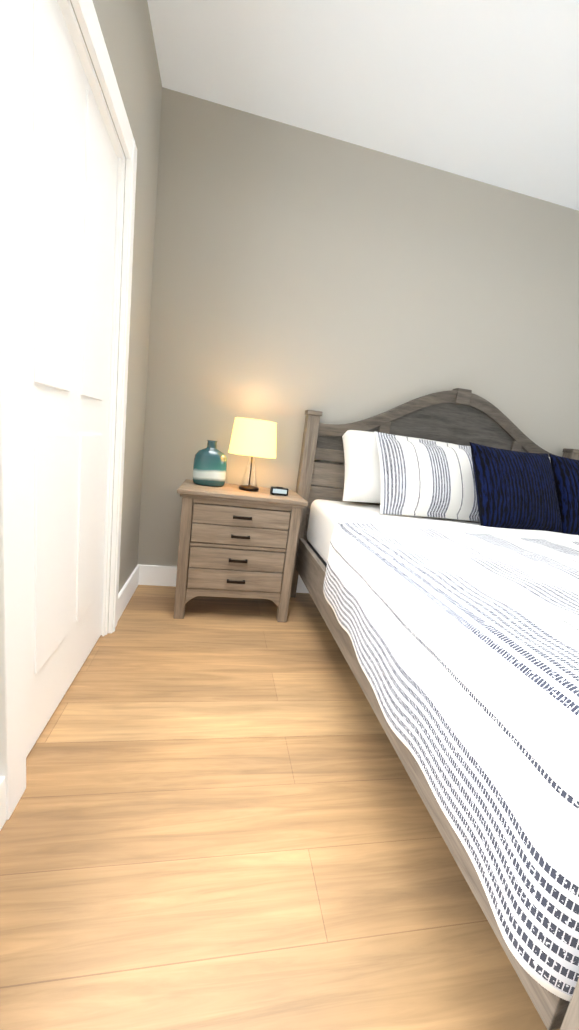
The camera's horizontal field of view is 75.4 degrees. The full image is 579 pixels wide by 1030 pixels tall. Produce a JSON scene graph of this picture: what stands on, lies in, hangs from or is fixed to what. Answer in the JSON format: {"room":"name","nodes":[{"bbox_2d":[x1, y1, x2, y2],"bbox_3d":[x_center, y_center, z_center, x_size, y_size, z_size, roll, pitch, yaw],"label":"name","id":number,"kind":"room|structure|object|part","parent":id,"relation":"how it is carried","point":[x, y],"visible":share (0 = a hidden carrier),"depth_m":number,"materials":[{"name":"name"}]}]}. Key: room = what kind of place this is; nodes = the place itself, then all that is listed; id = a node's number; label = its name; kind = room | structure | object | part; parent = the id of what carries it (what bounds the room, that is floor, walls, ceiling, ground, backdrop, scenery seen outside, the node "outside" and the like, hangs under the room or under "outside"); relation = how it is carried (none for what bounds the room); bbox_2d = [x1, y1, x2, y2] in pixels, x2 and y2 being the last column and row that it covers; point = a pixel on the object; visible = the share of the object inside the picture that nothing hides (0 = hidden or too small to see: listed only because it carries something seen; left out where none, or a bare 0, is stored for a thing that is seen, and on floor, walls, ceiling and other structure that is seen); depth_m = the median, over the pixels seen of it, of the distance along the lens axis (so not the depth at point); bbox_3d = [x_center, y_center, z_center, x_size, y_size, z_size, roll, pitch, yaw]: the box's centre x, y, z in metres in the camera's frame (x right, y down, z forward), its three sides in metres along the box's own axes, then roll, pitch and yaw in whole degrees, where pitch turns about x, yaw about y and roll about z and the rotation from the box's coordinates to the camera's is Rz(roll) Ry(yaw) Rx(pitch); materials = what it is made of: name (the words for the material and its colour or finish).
{"room":"bedroom","nodes":[
{"label":"bedroom","id":0,"kind":"room"},
{"bbox_2d":[70,0,161,621],"bbox_3d":[-0.577,-0.500,0.409,0.140,2.700,3.620,5,11,-11],"label":"wall","id":1,"kind":"structure","parent":0,"point":[126,28],"depth_m":1.77,"materials":[{"name":"grey paint"}]},
{"bbox_2d":[0,0,136,819],"bbox_3d":[-0.735,-0.363,1.213,0.166,2.090,1.005,5,11,-11],"label":"door","id":2,"kind":"structure","parent":1,"relation":"attached to","point":[66,178],"depth_m":1.06,"materials":[{"name":"white wood"}]},
{"bbox_2d":[0,565,138,830],"bbox_3d":[-0.660,0.757,0.657,0.016,0.135,3.604,5,11,-11],"label":"baseboard","id":3,"kind":"structure","parent":1,"relation":"attached to","point":[127,590],"depth_m":1.99,"materials":[{"name":"white wood"}]},
{"bbox_2d":[0,585,559,1029],"bbox_3d":[1.039,1.026,1.026,3.806,0.100,3.900,5,11,-11],"label":"floor","id":4,"kind":"structure","parent":0,"point":[220,818],"depth_m":0.92,"materials":[{"name":"brown wood"}]},
{"bbox_2d":[173,479,307,621],"bbox_3d":[-0.314,0.203,2.223,0.680,0.715,0.449,5,11,-11],"label":"nightstand","id":5,"kind":"object","parent":4,"relation":"on","point":[235,541],"visible":1,"depth_m":2.02,"materials":[{"name":"brown wood"}]},
{"bbox_2d":[193,440,226,486],"bbox_3d":[-0.450,-0.296,2.132,0.186,0.254,0.102,5,11,-11],"label":"vase","id":6,"kind":"object","parent":5,"relation":"on","point":[210,465],"visible":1,"depth_m":2.10,"materials":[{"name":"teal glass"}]},
{"bbox_2d":[229,417,275,490],"bbox_3d":[-0.213,-0.340,2.144,0.272,0.395,0.272,5,11,-11],"label":"lamp","id":7,"kind":"object","parent":5,"relation":"on","point":[251,438],"visible":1,"depth_m":2.02,"materials":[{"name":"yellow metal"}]},
{"bbox_2d":[270,486,288,495],"bbox_3d":[-0.058,-0.136,2.119,0.096,0.046,0.046,5,11,-11],"label":"clock","id":8,"kind":"object","parent":5,"relation":"on","point":[276,490],"visible":1,"depth_m":2.10,"materials":[{"name":"black plastic"}]},
{"bbox_2d":[290,388,578,1029],"bbox_3d":[1.300,0.128,1.615,2.205,1.494,2.171,5,11,-11],"label":"bed","id":9,"kind":"object","parent":4,"relation":"on","point":[436,566],"visible":1,"depth_m":0.95,"materials":[{"name":"white fabric"}]},
{"bbox_2d":[340,427,465,513],"bbox_3d":[0.722,-0.284,2.385,0.820,0.500,0.224,5,-19,-11],"label":"pillow","id":10,"kind":"object","parent":9,"relation":"on","point":[358,445],"depth_m":2.28,"materials":[{"name":"white fabric"}]},
{"bbox_3d":[1.038,-0.095,2.596,2.033,1.494,0.086,5,11,-11],"label":"headboard","id":11,"kind":"part","parent":9,"relation":"part of","materials":[{"name":"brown wood"}]},
{"bbox_3d":[1.207,0.317,1.647,1.890,0.290,1.978,5,11,-11],"label":"mattress","id":12,"kind":"part","parent":9,"relation":"part of","materials":[{"name":"white fabric"}]},
{"bbox_2d":[323,518,578,1003],"bbox_3d":[1.268,0.436,1.270,2.058,0.454,1.244,5,11,-11],"label":"quilt","id":13,"kind":"object","parent":9,"relation":"on","point":[464,637],"depth_m":0.74,"materials":[{"name":"white fabric"}]},
{"bbox_3d":[1.351,0.828,0.688,1.988,0.491,0.077,5,11,-11],"label":"footboard","id":14,"kind":"part","parent":9,"relation":"part of","materials":[{"name":"brown wood"}]},
{"bbox_2d":[137,87,578,566],"bbox_3d":[0.891,-0.728,2.574,3.806,2.700,0.140,5,11,-11],"label":"wall","id":15,"kind":"structure","parent":0,"point":[297,272],"depth_m":2.28,"materials":[{"name":"grey paint"}]},
{"bbox_2d":[138,564,308,592],"bbox_3d":[0.744,0.537,2.739,3.526,0.135,0.016,5,11,-11],"label":"baseboard","id":16,"kind":"structure","parent":15,"relation":"attached to","point":[155,575],"depth_m":2.42,"materials":[{"name":"white wood"}]},
{"bbox_2d":[147,0,578,210],"bbox_3d":[1.390,-1.702,0.501,3.806,0.100,3.900,5,11,-11],"label":"ceiling","id":17,"kind":"structure","parent":0,"point":[486,91],"depth_m":1.71,"materials":[{"name":"white paint"}]}
]}

